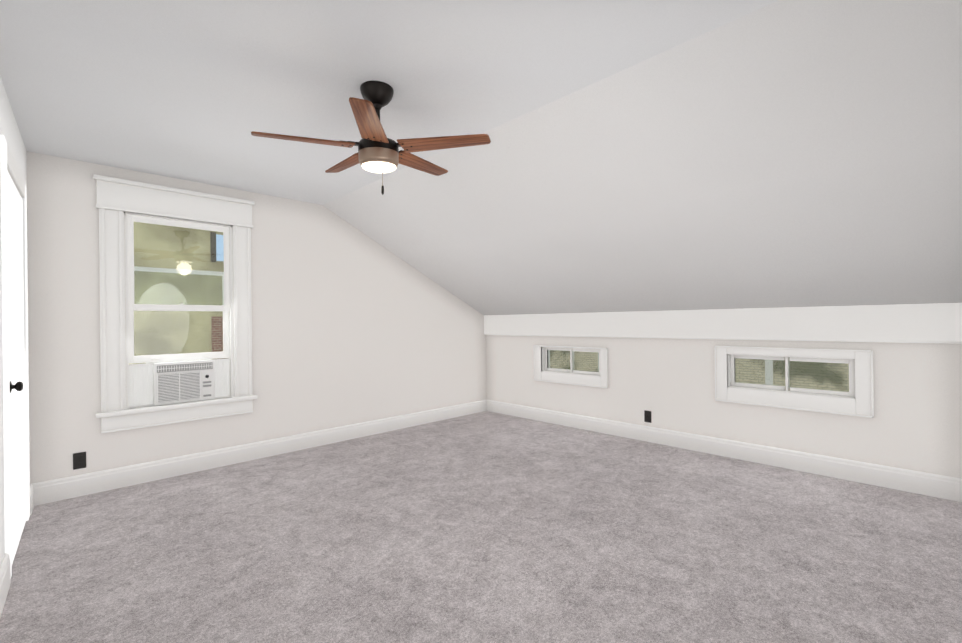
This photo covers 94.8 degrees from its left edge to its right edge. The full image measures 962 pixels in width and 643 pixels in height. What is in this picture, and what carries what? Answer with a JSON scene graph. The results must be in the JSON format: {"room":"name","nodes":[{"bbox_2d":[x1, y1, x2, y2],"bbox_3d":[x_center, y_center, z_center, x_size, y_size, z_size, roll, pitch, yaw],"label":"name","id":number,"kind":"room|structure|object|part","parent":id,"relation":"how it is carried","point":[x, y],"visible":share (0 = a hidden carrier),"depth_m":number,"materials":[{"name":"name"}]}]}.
{"room":"empty attic bedroom","nodes":[
{"label":"empty attic bedroom","id":0,"kind":"room"},
{"bbox_2d":[0,77,29,564],"bbox_3d":[-1.605,-0.096,1.235,0.389,2.634,5.097,-1,0,-44],"label":"wall","id":1,"kind":"structure","parent":0,"point":[9,130],"depth_m":2.13,"materials":[{"name":"white paint"}]},
{"bbox_2d":[0,135,29,578],"bbox_3d":[-2.612,0.184,2.383,0.214,2.100,1.009,-1,0,-44],"label":"door frame","id":2,"kind":"structure","parent":1,"relation":"attached to","point":[7,160],"depth_m":2.10,"materials":[{"name":"white paint"}]},
{"bbox_2d":[7,171,25,562],"bbox_3d":[-2.566,0.236,2.429,0.090,1.978,0.783,-1,0,-44],"label":"door","id":3,"kind":"structure","parent":1,"relation":"in","point":[16,361],"depth_m":2.39,"materials":[{"name":"white paint"}]},
{"bbox_2d":[0,484,33,617],"bbox_3d":[-1.552,1.145,1.324,0.215,0.150,4.373,-1,0,-44],"label":"baseboard","id":4,"kind":"structure","parent":1,"relation":"attached to","point":[5,581],"depth_m":1.97,"materials":[{"name":"white paint"}]},
{"bbox_2d":[26,151,486,483],"bbox_3d":[-1.653,-0.093,4.430,5.228,2.634,0.160,-1,0,-44],"label":"wall","id":5,"kind":"structure","parent":0,"point":[351,324],"depth_m":4.09,"materials":[{"name":"white paint"}]},
{"bbox_2d":[73,452,85,469],"bbox_3d":[-2.847,0.987,3.135,0.070,0.114,0.009,-1,0,-44],"label":"outlet","id":6,"kind":"object","parent":5,"relation":"attached to","point":[79,460],"visible":1,"depth_m":3.13,"materials":[{"name":"black plastic"}]},
{"bbox_2d":[93,174,257,432],"bbox_3d":[-2.434,-0.128,3.599,1.080,1.870,0.180,-1,0,-44],"label":"window","id":7,"kind":"structure","parent":5,"relation":"in","point":[118,200],"depth_m":3.50,"materials":[{"name":"white paint"}]},
{"bbox_3d":[-2.457,-0.247,3.621,0.694,1.135,0.080,-1,0,-44],"label":"gable window sashes","id":8,"kind":"part","parent":7,"relation":"part of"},
{"bbox_2d":[129,358,229,407],"bbox_3d":[-2.546,0.491,3.721,0.690,0.331,0.440,-1,0,-44],"label":"air conditioner unit","id":9,"kind":"object","parent":7,"relation":"in","point":[162,383],"visible":0.96,"depth_m":3.54,"materials":[{"name":"white plastic"}]},
{"bbox_2d":[32,399,486,505],"bbox_3d":[-1.468,1.147,4.470,4.328,0.150,0.018,-1,0,-44],"label":"baseboard","id":10,"kind":"structure","parent":5,"relation":"attached to","point":[54,490],"depth_m":3.76,"materials":[{"name":"white paint"}]},
{"bbox_2d":[0,0,777,204],"bbox_3d":[-1.000,-1.250,1.904,2.657,0.160,4.990,-1,0,-44],"label":"ceiling","id":11,"kind":"structure","parent":0,"point":[199,91],"depth_m":2.06,"materials":[{"name":"white paint"}]},
{"bbox_2d":[251,81,490,194],"bbox_3d":[-0.547,-0.901,2.288,1.112,0.548,1.074,-1,0,-44],"label":"fan","id":12,"kind":"object","parent":11,"relation":"hanging from","point":[379,151],"visible":1,"depth_m":2.17,"materials":[{"name":"brown wood"}]},
{"bbox_2d":[0,411,961,642],"bbox_3d":[-0.049,1.264,2.799,5.228,0.120,4.990,-1,0,-44],"label":"floor","id":13,"kind":"structure","parent":0,"point":[486,527],"depth_m":2.31,"materials":[{"name":"carpet"}]},
{"bbox_2d":[323,0,961,314],"bbox_3d":[0.949,-0.605,3.793,2.761,1.460,4.990,-1,0,-44],"label":"ceiling","id":14,"kind":"structure","parent":0,"point":[790,153],"depth_m":2.58,"materials":[{"name":"white paint"}]},
{"bbox_2d":[486,335,961,477],"bbox_3d":[1.656,0.366,4.470,0.160,1.637,4.990,-1,0,-44],"label":"wall","id":15,"kind":"structure","parent":0,"point":[915,423],"depth_m":3.72,"materials":[{"name":"white paint"}]},
{"bbox_2d":[534,345,607,387],"bbox_3d":[1.028,0.495,5.054,0.126,0.425,0.985,-1,0,-44],"label":"window","id":16,"kind":"structure","parent":15,"relation":"in","point":[571,369],"depth_m":5.02,"materials":[{"name":"white paint"}]},
{"bbox_2d":[644,410,650,422],"bbox_3d":[1.647,0.939,4.364,0.009,0.114,0.070,-1,0,-44],"label":"outlet","id":17,"kind":"object","parent":15,"relation":"attached to","point":[647,416],"visible":1,"depth_m":4.36,"materials":[{"name":"black plastic"}]},
{"bbox_2d":[484,303,961,343],"bbox_3d":[1.589,0.016,4.410,0.054,0.294,4.390,-1,0,-44],"label":"wall ledge","id":18,"kind":"structure","parent":15,"relation":"attached to","point":[922,323],"depth_m":3.62,"materials":[{"name":"white paint"}]},
{"bbox_2d":[487,400,961,501],"bbox_3d":[1.607,1.111,4.401,0.018,0.150,4.372,-1,0,-44],"label":"baseboard","id":19,"kind":"structure","parent":15,"relation":"attached to","point":[931,484],"depth_m":3.64,"materials":[{"name":"white paint"}]},
{"bbox_2d":[714,346,873,417],"bbox_3d":[2.474,0.451,3.569,0.126,0.483,1.050,-1,0,-44],"label":"window","id":20,"kind":"structure","parent":15,"relation":"in","point":[817,391],"depth_m":3.48,"materials":[{"name":"white paint"}]},
{"label":"outside","id":21,"kind":"structure","parent":0,"visible":0},
{"bbox_2d":[550,350,848,391],"bbox_3d":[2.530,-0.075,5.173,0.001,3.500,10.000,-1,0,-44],"label":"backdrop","id":22,"kind":"structure","parent":21,"point":[828,381],"depth_m":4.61,"materials":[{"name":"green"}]},
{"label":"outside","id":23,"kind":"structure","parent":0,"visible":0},
{"bbox_2d":[132,222,227,363],"bbox_3d":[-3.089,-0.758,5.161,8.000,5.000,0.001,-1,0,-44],"label":"outside view","id":24,"kind":"object","parent":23,"point":[175,322],"depth_m":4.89,"materials":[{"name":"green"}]}
]}

